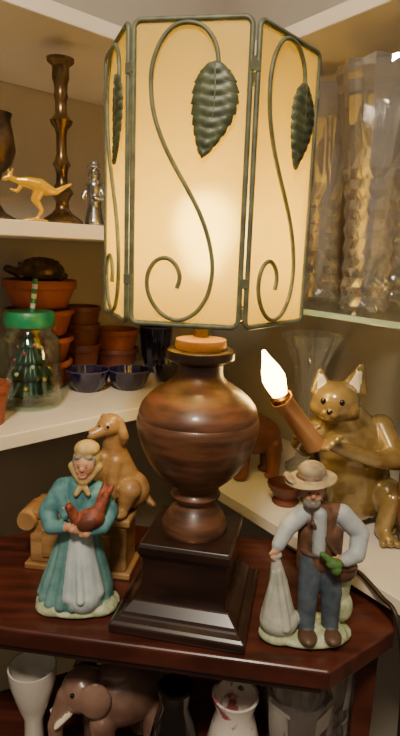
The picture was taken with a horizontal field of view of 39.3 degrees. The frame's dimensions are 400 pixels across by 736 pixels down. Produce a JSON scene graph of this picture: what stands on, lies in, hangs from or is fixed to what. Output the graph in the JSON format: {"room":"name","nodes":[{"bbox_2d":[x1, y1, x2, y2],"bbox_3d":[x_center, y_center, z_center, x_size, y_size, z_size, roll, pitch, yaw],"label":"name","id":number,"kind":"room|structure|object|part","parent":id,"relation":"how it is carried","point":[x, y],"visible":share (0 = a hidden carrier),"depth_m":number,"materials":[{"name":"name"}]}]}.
{"room":"second-hand shop","nodes":[
{"label":"second-hand shop","id":0,"kind":"room"},
{"bbox_2d":[0,0,223,690],"bbox_3d":[-0.638,-0.170,0.632,1.978,1.900,0.060,-9,16,-44],"label":"wall","id":1,"kind":"structure","parent":0,"point":[27,472],"depth_m":0.99,"materials":[{"name":"paint"}]},
{"bbox_2d":[0,219,103,242],"bbox_3d":[-0.355,-0.172,0.671,1.358,0.018,0.277,-9,16,-44],"label":"shelf","id":2,"kind":"object","parent":1,"relation":"attached to","point":[9,228],"visible":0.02,"depth_m":0.66,"materials":[{"name":"white wood"}]},
{"bbox_2d":[0,110,15,219],"bbox_3d":[-0.245,-0.240,0.672,0.048,0.124,0.048,7,13,23],"label":"goblet","id":3,"kind":"object","parent":2,"relation":"on","point":[7,143],"visible":0.87,"depth_m":0.66,"materials":[{"name":"brown metal"}]},
{"bbox_2d":[2,168,71,221],"bbox_3d":[-0.192,-0.204,0.665,0.080,0.060,0.010,-2,12,-20],"label":"figurine","id":4,"kind":"object","parent":2,"relation":"on","point":[40,187],"visible":0.98,"depth_m":0.66,"materials":[{"name":"beige ceramic"}]},
{"bbox_2d":[44,54,82,223],"bbox_3d":[-0.176,-0.284,0.710,0.053,0.200,0.053,2,12,0],"label":"brass candlestick","id":5,"kind":"object","parent":2,"relation":"on","point":[61,122],"visible":0.91,"depth_m":0.70,"materials":[{"name":"brown metal"}]},
{"bbox_2d":[81,160,103,225],"bbox_3d":[-0.139,-0.227,0.744,0.030,0.094,0.027,8,13,25],"label":"figurine","id":6,"kind":"object","parent":2,"relation":"on","point":[93,191],"visible":0.8,"depth_m":0.74,"materials":[{"name":"silver metal"}]},
{"bbox_2d":[0,0,121,105],"bbox_3d":[-0.346,-0.401,0.623,1.358,0.018,0.277,-9,16,-44],"label":"shelf","id":7,"kind":"object","parent":1,"relation":"attached to","point":[30,30],"visible":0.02,"depth_m":0.69,"materials":[{"name":"white wood"}]},
{"bbox_2d":[0,360,163,450],"bbox_3d":[-0.364,0.071,0.721,1.358,0.018,0.277,-9,16,-44],"label":"shelf","id":8,"kind":"object","parent":1,"relation":"attached to","point":[68,411],"visible":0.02,"depth_m":0.77,"materials":[{"name":"white wood"}]},
{"bbox_2d":[0,378,9,424],"bbox_3d":[-0.270,0.044,0.697,0.064,0.052,0.064,2,12,0],"label":"terracotta pot","id":9,"kind":"object","parent":8,"relation":"on","point":[4,384],"visible":1,"depth_m":0.69,"materials":[{"name":"orange ceramic"}]},
{"bbox_2d":[0,278,57,401],"bbox_3d":[-0.235,-0.035,0.773,0.084,0.177,0.084,2,12,0],"label":"jar","id":10,"kind":"object","parent":8,"relation":"on","point":[30,376],"visible":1,"depth_m":0.76,"materials":[{"name":"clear glass"}]},
{"bbox_2d":[0,308,54,341],"bbox_3d":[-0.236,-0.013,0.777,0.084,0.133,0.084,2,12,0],"label":"lid","id":11,"kind":"object","parent":10,"relation":"on","point":[23,318],"depth_m":0.74,"materials":[{"name":"green plastic"}]},
{"bbox_2d":[1,277,76,388],"bbox_3d":[-0.250,-0.054,0.881,0.112,0.170,0.112,2,12,0],"label":"stack","id":12,"kind":"object","parent":8,"relation":"on","point":[55,296],"visible":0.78,"depth_m":0.85,"materials":[{"name":"orange ceramic"}]},
{"bbox_2d":[3,257,67,280],"bbox_3d":[-0.251,-0.150,0.859,0.094,0.042,0.076,0,12,-10],"label":"turtle figurine","id":13,"kind":"object","parent":12,"relation":"in","point":[40,268],"visible":0.88,"depth_m":0.84,"materials":[{"name":"brown ceramic"}]},
{"bbox_3d":[-0.248,-0.117,0.868,0.112,0.042,0.112,2,12,0],"label":"pot","id":14,"kind":"part","parent":12,"relation":"part of","materials":[{"name":"ceramic"}]},
{"bbox_3d":[-0.252,-0.073,0.877,0.108,0.040,0.108,2,12,0],"label":"pot","id":15,"kind":"part","parent":12,"relation":"part of","materials":[{"name":"ceramic"}]},
{"bbox_3d":[-0.253,-0.032,0.886,0.104,0.040,0.104,2,12,0],"label":"pot","id":16,"kind":"part","parent":12,"relation":"part of","materials":[{"name":"ceramic"}]},
{"bbox_3d":[-0.254,0.007,0.894,0.100,0.045,0.100,2,12,0],"label":"pot","id":17,"kind":"part","parent":12,"relation":"part of","materials":[{"name":"ceramic"}]},
{"bbox_2d":[66,304,100,365],"bbox_3d":[-0.203,-0.044,0.956,0.068,0.124,0.068,2,12,0],"label":"pots","id":18,"kind":"object","parent":8,"relation":"on","point":[84,325],"visible":0.69,"depth_m":0.93,"materials":[{"name":"ceramic"}]},
{"bbox_2d":[65,364,109,392],"bbox_3d":[-0.177,0.018,0.881,0.070,0.035,0.070,2,12,0],"label":"glass bowl","id":19,"kind":"object","parent":8,"relation":"on","point":[85,378],"visible":1,"depth_m":0.86,"materials":[{"name":"blue glass"}]},
{"bbox_2d":[97,325,139,366],"bbox_3d":[-0.154,-0.033,1.021,0.086,0.079,0.086,2,12,0],"label":"terracotta pots","id":20,"kind":"object","parent":8,"relation":"on","point":[117,343],"visible":0.71,"depth_m":0.99,"materials":[{"name":"ceramic"}]},
{"bbox_2d":[109,364,150,390],"bbox_3d":[-0.115,0.017,0.903,0.070,0.033,0.070,-4,13,-28],"label":"glass bowl","id":21,"kind":"object","parent":8,"relation":"on","point":[125,377],"visible":1,"depth_m":0.88,"materials":[{"name":"blue glass"}]},
{"bbox_2d":[139,325,172,372],"bbox_3d":[-0.082,-0.037,1.038,0.062,0.086,0.068,3,12,3],"label":"goblet","id":22,"kind":"object","parent":8,"relation":"on","point":[154,340],"visible":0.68,"depth_m":1.01,"materials":[{"name":"glass"}]},
{"bbox_2d":[152,358,176,381],"bbox_3d":[-0.052,0.005,0.967,0.062,0.035,0.062,-2,12,-18],"label":"glass bowl","id":23,"kind":"object","parent":8,"relation":"on","point":[164,369],"visible":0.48,"depth_m":0.94,"materials":[{"name":"glass"}]},
{"bbox_2d":[162,672,262,689],"bbox_3d":[-0.034,0.919,0.242,4.400,0.030,3.100,2,12,0],"label":"floor","id":24,"kind":"structure","parent":0,"point":[259,686],"depth_m":1.25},
{"bbox_2d":[0,525,394,735],"bbox_3d":[-0.061,0.521,0.731,0.548,0.550,0.244,4,12,8],"label":"side table","id":25,"kind":"object","parent":24,"relation":"on","point":[371,623],"visible":0.52,"depth_m":0.58,"materials":[{"name":"brown wood"}]},
{"bbox_2d":[7,652,56,735],"bbox_3d":[-0.197,0.414,0.665,0.060,0.140,0.060,2,12,0],"label":"cup","id":26,"kind":"object","parent":25,"relation":"on","point":[31,677],"visible":0.94,"depth_m":0.65,"materials":[{"name":"ceramic"}]},
{"bbox_2d":[35,439,119,618],"bbox_3d":[-0.131,0.174,0.599,0.091,0.203,0.070,6,12,17],"label":"figurine","id":27,"kind":"object","parent":25,"relation":"on","point":[76,582],"visible":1,"depth_m":0.58,"materials":[{"name":"teal ceramic"}]},
{"bbox_2d":[17,413,155,579],"bbox_3d":[-0.134,0.148,0.678,0.162,0.195,0.061,4,12,8],"label":"ornament","id":28,"kind":"object","parent":25,"relation":"on","point":[131,490],"visible":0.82,"depth_m":0.66,"materials":[{"name":"brown ceramic"}]},
{"bbox_3d":[-0.148,0.213,0.668,0.085,0.036,0.004,4,12,8],"label":"block panel","id":29,"kind":"part","parent":28,"relation":"part of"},
{"bbox_2d":[48,660,163,735],"bbox_3d":[-0.111,0.416,0.683,0.159,0.132,0.070,-3,13,-24],"label":"elephant figurine","id":30,"kind":"object","parent":25,"relation":"on","point":[109,698],"visible":0.8,"depth_m":0.65,"materials":[{"name":"brown ceramic"}]},
{"bbox_2d":[0,664,267,735],"bbox_3d":[-0.060,0.486,0.723,0.520,0.015,0.232,4,12,8],"label":"shelf","id":31,"kind":"object","parent":25,"relation":"attached to","point":[202,702],"depth_m":0.76,"materials":[{"name":"brown wood"}]},
{"bbox_3d":[-0.052,0.277,0.680,0.529,0.008,0.235,4,12,8],"label":"table moulding","id":32,"kind":"part","parent":25,"relation":"part of","materials":[{"name":"brown wood"}]},
{"bbox_2d":[150,673,197,735],"bbox_3d":[-0.029,0.422,0.629,0.060,0.150,0.060,2,12,0],"label":"vase","id":33,"kind":"object","parent":25,"relation":"on","point":[174,716],"visible":1,"depth_m":0.61,"materials":[{"name":"ceramic"}]},
{"bbox_2d":[103,13,321,654],"bbox_3d":[-0.001,-0.013,0.572,0.201,0.563,0.193,2,12,0],"label":"table lamp","id":34,"kind":"object","parent":25,"relation":"on","point":[209,167],"visible":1,"depth_m":0.48,"materials":[{"name":"beige fabric"}]},
{"bbox_3d":[-0.075,-0.167,0.510,0.002,0.233,0.090,-2,12,-20],"label":"shade panel","id":35,"kind":"part","parent":34,"relation":"part of","materials":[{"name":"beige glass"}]},
{"bbox_3d":[-0.077,-0.167,0.510,0.004,0.242,0.098,-2,12,-20],"label":"frame","id":36,"kind":"part","parent":34,"relation":"part of","materials":[{"name":"metal"}]},
{"bbox_3d":[-0.010,-0.153,0.457,0.090,0.233,0.002,4,12,9],"label":"shade panel","id":37,"kind":"part","parent":34,"relation":"part of","materials":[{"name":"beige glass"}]},
{"bbox_3d":[-0.010,-0.153,0.456,0.097,0.242,0.020,2,12,0],"label":"frame","id":38,"kind":"part","parent":34,"relation":"part of","materials":[{"name":"metal"}]},
{"bbox_2d":[193,323,208,337],"bbox_3d":[0.002,-0.061,0.559,0.031,0.061,0.031,2,12,0],"label":"bulb socket","id":39,"kind":"object","parent":34,"relation":"attached to","point":[198,333],"depth_m":0.56,"materials":[{"name":"gold metal"}]},
{"bbox_3d":[0.020,-0.187,0.623,0.090,0.233,0.002,4,12,9],"label":"shade panel","id":40,"kind":"part","parent":34,"relation":"part of","materials":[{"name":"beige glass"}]},
{"bbox_3d":[0.072,-0.156,0.485,0.064,0.242,0.076,2,12,0],"label":"frame","id":41,"kind":"part","parent":34,"relation":"part of","materials":[{"name":"metal"}]},
{"bbox_3d":[0.071,-0.156,0.486,0.002,0.233,0.090,12,15,39],"label":"shade panel","id":42,"kind":"part","parent":34,"relation":"part of","materials":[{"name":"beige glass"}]},
{"bbox_2d":[207,680,258,735],"bbox_3d":[0.041,0.426,0.638,0.064,0.145,0.086,7,13,21],"label":"pitcher","id":43,"kind":"object","parent":25,"relation":"on","point":[235,703],"visible":0.84,"depth_m":0.61,"materials":[{"name":"ceramic"}]},
{"bbox_3d":[0.094,0.531,0.784,0.022,0.520,0.022,4,12,8],"label":"leg","id":44,"kind":"part","parent":25,"relation":"part of","materials":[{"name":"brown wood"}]},
{"bbox_2d":[266,686,333,735],"bbox_3d":[0.106,0.425,0.633,0.071,0.153,0.071,2,12,0],"label":"glass vase","id":45,"kind":"object","parent":25,"relation":"on","point":[289,712],"visible":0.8,"depth_m":0.60,"materials":[{"name":"clear glass"}]},
{"bbox_2d":[258,460,369,648],"bbox_3d":[0.115,0.185,0.561,0.104,0.192,0.062,2,12,0],"label":"figurine","id":46,"kind":"object","parent":25,"relation":"on","point":[321,525],"visible":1,"depth_m":0.55,"materials":[{"name":"ceramic"}]},
{"bbox_2d":[326,674,352,735],"bbox_3d":[0.161,0.414,0.697,0.060,0.153,0.060,2,12,0],"label":"glass vase","id":47,"kind":"object","parent":25,"relation":"on","point":[338,721],"visible":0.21,"depth_m":0.67,"materials":[{"name":"clear glass"}]},
{"bbox_3d":[0.182,0.554,0.688,0.022,0.520,0.022,4,12,8],"label":"leg","id":48,"kind":"part","parent":25,"relation":"part of","materials":[{"name":"brown wood"}]},
{"bbox_2d":[211,0,399,735],"bbox_3d":[0.578,-0.102,0.522,0.068,1.900,1.963,-6,14,-34],"label":"wall","id":49,"kind":"structure","parent":0,"point":[375,347],"depth_m":0.99,"materials":[{"name":"paint"}]},
{"bbox_2d":[218,438,399,614],"bbox_3d":[0.276,0.231,0.730,0.257,0.018,1.273,-6,14,-34],"label":"shelf","id":50,"kind":"object","parent":49,"relation":"attached to","point":[251,498],"visible":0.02,"depth_m":0.78,"materials":[{"name":"white wood"}]},
{"bbox_2d":[234,413,282,480],"bbox_3d":[0.074,0.122,0.902,0.129,0.107,0.057,-1,12,-15],"label":"elephant figurine","id":51,"kind":"object","parent":50,"relation":"on","point":[268,444],"visible":0.41,"depth_m":0.89,"materials":[{"name":"brown ceramic"}]},
{"bbox_2d":[267,476,298,507],"bbox_3d":[0.125,0.182,0.818,0.056,0.031,0.056,2,12,0],"label":"terracotta pot","id":52,"kind":"object","parent":50,"relation":"on","point":[285,496],"visible":0.78,"depth_m":0.81,"materials":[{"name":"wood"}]},
{"bbox_2d":[282,329,343,467],"bbox_3d":[0.178,0.058,0.930,0.104,0.232,0.104,2,12,0],"label":"glass vase","id":53,"kind":"object","parent":50,"relation":"on","point":[292,329],"visible":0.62,"depth_m":0.92,"materials":[{"name":"clear glass"}]},
{"bbox_2d":[261,350,399,735],"bbox_3d":[0.193,0.361,0.727,0.201,0.783,0.224,9,14,31],"label":"lamp","id":54,"kind":"object","parent":50,"relation":"on","point":[361,448],"visible":0.74,"depth_m":0.71,"materials":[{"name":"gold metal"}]},
{"bbox_2d":[261,350,323,452],"bbox_3d":[0.107,0.040,0.640,0.084,0.127,0.056,2,12,0],"label":"candle","id":55,"kind":"object","parent":54,"relation":"on","point":[307,436],"depth_m":0.63,"materials":[{"name":"orange metal"}]},
{"bbox_3d":[0.178,0.430,0.674,0.029,0.668,0.175,-5,14,-31],"label":"lamp cord","id":56,"kind":"part","parent":54,"relation":"part of","materials":[{"name":"black plastic"}]},
{"bbox_2d":[397,472,399,540],"bbox_3d":[0.299,0.124,0.678,0.106,0.213,0.094,10,14,35],"label":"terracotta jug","id":57,"kind":"object","parent":50,"relation":"on","point":[398,505],"visible":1,"depth_m":0.70,"materials":[{"name":"brown ceramic"}]},
{"bbox_2d":[253,0,399,81],"bbox_3d":[0.298,-0.374,0.605,0.257,0.018,1.273,-6,14,-34],"label":"shelf","id":58,"kind":"object","parent":49,"relation":"attached to","point":[350,28],"visible":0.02,"depth_m":0.62,"materials":[{"name":"white wood"}]},
{"bbox_2d":[338,202,345,293],"bbox_3d":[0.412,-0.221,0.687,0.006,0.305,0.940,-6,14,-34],"label":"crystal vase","id":59,"kind":"object","parent":49,"relation":"attached to","point":[342,240],"depth_m":0.94,"materials":[{"name":"clear glass"}]},
{"bbox_2d":[303,295,399,328],"bbox_3d":[0.286,-0.061,0.670,0.257,0.008,1.273,-6,14,-34],"label":"glass shelf","id":60,"kind":"object","parent":49,"relation":"attached to","point":[390,324],"visible":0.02,"depth_m":0.61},
{"bbox_2d":[304,71,345,301],"bbox_3d":[0.175,-0.244,0.786,0.093,0.295,0.091,2,12,0],"label":"crystal vase","id":61,"kind":"object","parent":60,"relation":"on","point":[328,201],"visible":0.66,"depth_m":0.77,"materials":[{"name":"clear glass"}]},
{"bbox_2d":[336,50,399,311],"bbox_3d":[0.203,-0.204,0.654,0.105,0.273,0.105,2,12,0],"label":"crystal vase","id":62,"kind":"object","parent":60,"relation":"on","point":[368,87],"visible":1,"depth_m":0.63,"materials":[{"name":"clear glass"}]},
{"bbox_2d":[387,215,399,305],"bbox_3d":[0.268,-0.199,0.763,0.087,0.223,0.089,2,12,0],"label":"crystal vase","id":63,"kind":"object","parent":60,"relation":"on","point":[393,297],"visible":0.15,"depth_m":0.75,"materials":[{"name":"clear glass"}]}
]}

